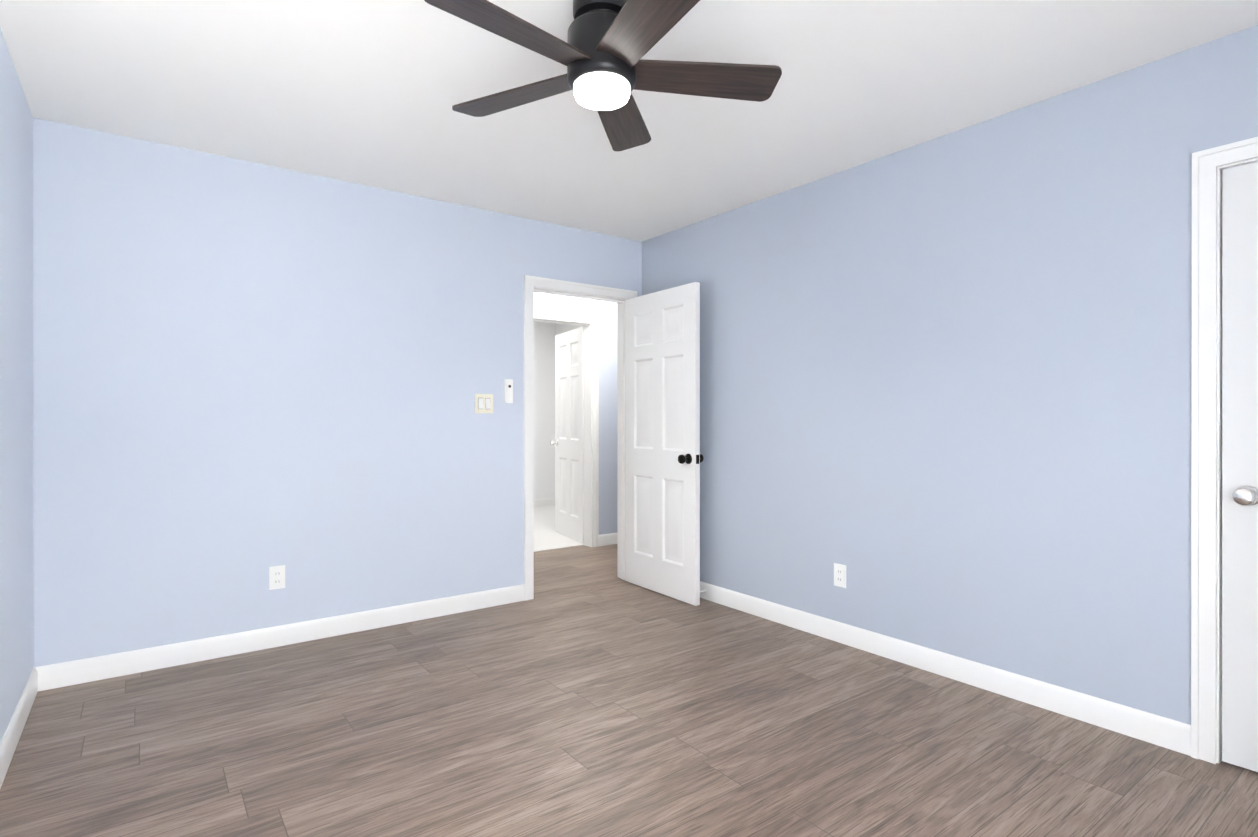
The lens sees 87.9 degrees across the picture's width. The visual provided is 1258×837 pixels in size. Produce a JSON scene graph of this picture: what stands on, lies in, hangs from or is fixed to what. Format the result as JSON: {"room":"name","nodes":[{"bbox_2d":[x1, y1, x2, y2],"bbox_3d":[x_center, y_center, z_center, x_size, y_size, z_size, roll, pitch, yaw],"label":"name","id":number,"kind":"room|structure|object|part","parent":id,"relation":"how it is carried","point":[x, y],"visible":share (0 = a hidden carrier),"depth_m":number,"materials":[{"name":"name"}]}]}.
{"room":"empty bedroom","nodes":[
{"label":"empty bedroom","id":0,"kind":"room"},
{"bbox_2d":[0,28,33,742],"bbox_3d":[-1.271,-0.057,0.981,0.120,2.440,4.380,0,0,-37],"label":"wall","id":1,"kind":"structure","parent":0,"point":[16,429],"depth_m":2.38,"materials":[{"name":"blue paint"}]},
{"bbox_2d":[0,666,43,788],"bbox_3d":[-1.253,1.112,1.071,0.014,0.102,4.260,0,0,-37],"label":"baseboard","id":2,"kind":"structure","parent":1,"relation":"attached to","point":[35,683],"depth_m":2.37,"materials":[{"name":"white wood"}]},
{"bbox_2d":[33,117,641,666],"bbox_3d":[-1.256,-0.061,3.799,3.515,2.440,0.120,0,0,-37],"label":"wall","id":3,"kind":"structure","parent":0,"point":[245,375],"depth_m":3.28,"materials":[{"name":"blue paint"}]},
{"bbox_2d":[269,565,284,589],"bbox_3d":[-1.791,0.810,3.322,0.072,0.116,0.008,0,0,-37],"label":"electrical outlet","id":4,"kind":"object","parent":3,"relation":"attached to","point":[276,577],"visible":1,"depth_m":3.32,"materials":[{"name":"white plastic"}]},
{"bbox_2d":[44,584,524,689],"bbox_3d":[-1.582,1.109,3.474,2.302,0.102,0.014,0,0,-37],"label":"baseboard","id":5,"kind":"structure","parent":3,"relation":"attached to","point":[63,674],"depth_m":3.27,"materials":[{"name":"white wood"}]},
{"bbox_2d":[475,394,492,412],"bbox_3d":[-0.886,-0.091,3.994,0.118,0.118,0.011,0,0,-37],"label":"switch plate","id":6,"kind":"object","parent":3,"relation":"attached to","point":[483,403],"visible":1,"depth_m":3.99,"materials":[{"name":"beige plastic"}]},
{"bbox_2d":[504,379,512,402],"bbox_3d":[-0.751,-0.171,4.089,0.055,0.150,0.020,0,0,-37],"label":"switch","id":7,"kind":"object","parent":3,"relation":"attached to","point":[508,390],"visible":1,"depth_m":4.08,"materials":[{"name":"white plastic"}]},
{"bbox_2d":[524,275,636,600],"bbox_3d":[-0.348,0.123,4.477,0.896,2.070,0.164,0,0,-37],"label":"door frame","id":8,"kind":"structure","parent":3,"relation":"attached to","point":[533,284],"depth_m":4.26,"materials":[{"name":"white wood"}]},
{"bbox_2d":[625,282,703,605],"bbox_3d":[0.199,0.156,4.316,0.183,1.990,0.768,0,0,-37],"label":"bedroom door","id":9,"kind":"structure","parent":3,"relation":"in","point":[664,458],"depth_m":4.27,"materials":[{"name":"white wood"}]},
{"bbox_2d":[534,321,582,498],"bbox_3d":[-0.742,-0.063,5.707,3.440,2.440,0.005,0,0,-37],"label":"wall","id":10,"kind":"structure","parent":0,"point":[545,333],"depth_m":5.70,"materials":[{"name":"white paint"}]},
{"bbox_2d":[534,497,554,506],"bbox_3d":[-2.256,1.103,7.737,3.200,0.102,0.014,0,0,-37],"label":"baseboard","id":11,"kind":"structure","parent":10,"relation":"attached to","point":[543,501],"depth_m":8.58,"materials":[{"name":"white wood"}]},
{"bbox_2d":[534,505,583,551],"bbox_3d":[-1.501,1.153,6.725,3.200,0.006,2.540,0,0,-37],"label":"bathroom tile floor","id":12,"kind":"structure","parent":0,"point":[547,536],"depth_m":6.46,"materials":[{"name":"white tile"}]},
{"bbox_2d":[534,292,616,534],"bbox_3d":[-1.270,-0.062,5.236,5.210,2.440,0.120,0,0,-37],"label":"wall","id":13,"kind":"structure","parent":0,"point":[605,312],"depth_m":5.95,"materials":[{"name":"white paint"}]},
{"bbox_2d":[534,310,598,546],"bbox_3d":[-0.681,0.122,5.676,0.896,2.070,0.164,0,0,-37],"label":"door frame","id":14,"kind":"structure","parent":13,"relation":"attached to","point":[590,324],"depth_m":5.87,"materials":[{"name":"white wood"}]},
{"bbox_2d":[550,326,583,543],"bbox_3d":[-0.548,0.153,6.330,0.241,1.990,0.759,0,0,-37],"label":"door","id":15,"kind":"structure","parent":13,"relation":"in","point":[569,434],"depth_m":6.27,"materials":[{"name":"white wood"}]},
{"bbox_2d":[599,533,616,545],"bbox_3d":[0.236,1.105,6.278,1.312,0.102,0.014,0,0,-37],"label":"baseboard","id":16,"kind":"structure","parent":13,"relation":"attached to","point":[604,539],"depth_m":5.95,"materials":[{"name":"white wood"}]},
{"bbox_2d":[0,544,1257,836],"bbox_3d":[-0.299,1.209,4.278,5.800,0.100,8.700,0,0,-37],"label":"floor","id":17,"kind":"structure","parent":0,"point":[586,692],"depth_m":2.31,"materials":[{"name":"laminate"}]},
{"bbox_2d":[0,0,1257,241],"bbox_3d":[-0.299,-1.331,4.275,5.800,0.100,8.700,0,0,-37],"label":"ceiling","id":18,"kind":"structure","parent":0,"point":[366,92],"depth_m":2.50,"materials":[{"name":"paint"}]},
{"bbox_2d":[424,0,781,150],"bbox_3d":[-0.092,-1.120,1.954,1.058,0.317,1.069,0,0,-37],"label":"fan","id":19,"kind":"object","parent":18,"relation":"hanging from","point":[604,49],"visible":1,"depth_m":1.92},
{"bbox_3d":[-0.308,-1.050,1.763,0.475,0.008,0.152,0,12,-44],"label":"blade","id":20,"kind":"part","parent":19,"relation":"part of","materials":[{"name":"brown wood"}]},
{"bbox_3d":[-0.357,-1.051,2.127,0.475,0.008,0.152,0,12,28],"label":"blade","id":21,"kind":"part","parent":19,"relation":"part of","materials":[{"name":"brown wood"}]},
{"bbox_3d":[-0.027,-1.051,2.286,0.152,0.008,0.475,-12,-2,10],"label":"blade","id":22,"kind":"part","parent":19,"relation":"part of","materials":[{"name":"brown wood"}]},
{"bbox_3d":[0.053,-1.050,1.697,0.152,0.008,0.475,13,-6,-25],"label":"blade","id":23,"kind":"part","parent":19,"relation":"part of","materials":[{"name":"brown wood"}]},
{"bbox_3d":[0.227,-1.050,2.021,0.475,0.008,0.152,0,-12,-8],"label":"blade","id":24,"kind":"part","parent":19,"relation":"part of","materials":[{"name":"brown wood"}]},
{"bbox_2d":[642,25,1257,724],"bbox_3d":[1.450,-0.060,3.011,0.120,2.440,4.380,0,0,-37],"label":"wall","id":25,"kind":"structure","parent":0,"point":[944,393],"depth_m":2.80,"materials":[{"name":"blue paint"}]},
{"bbox_2d":[834,563,845,587],"bbox_3d":[1.094,0.815,3.383,0.008,0.116,0.072,0,0,-37],"label":"electrical outlet","id":26,"kind":"object","parent":25,"relation":"attached to","point":[839,575],"visible":1,"depth_m":3.38,"materials":[{"name":"white plastic"}]},
{"bbox_2d":[700,581,1190,755],"bbox_3d":[1.008,1.109,3.476,0.035,0.102,3.108,0,0,-37],"label":"baseboard","id":27,"kind":"structure","parent":25,"relation":"attached to","point":[1146,727],"depth_m":2.80,"materials":[{"name":"white wood"}]},
{"bbox_2d":[1191,137,1257,763],"bbox_3d":[2.261,0.127,1.925,0.164,2.070,0.896,0,0,-37],"label":"door frame","id":28,"kind":"structure","parent":25,"relation":"attached to","point":[1209,165],"depth_m":2.21,"materials":[{"name":"white wood"}]},
{"bbox_2d":[1222,162,1257,771],"bbox_3d":[2.205,0.159,1.883,0.109,1.990,0.750,0,0,-37],"label":"door","id":29,"kind":"structure","parent":25,"relation":"in","point":[1240,466],"depth_m":2.16,"materials":[{"name":"white wood"}]}
]}

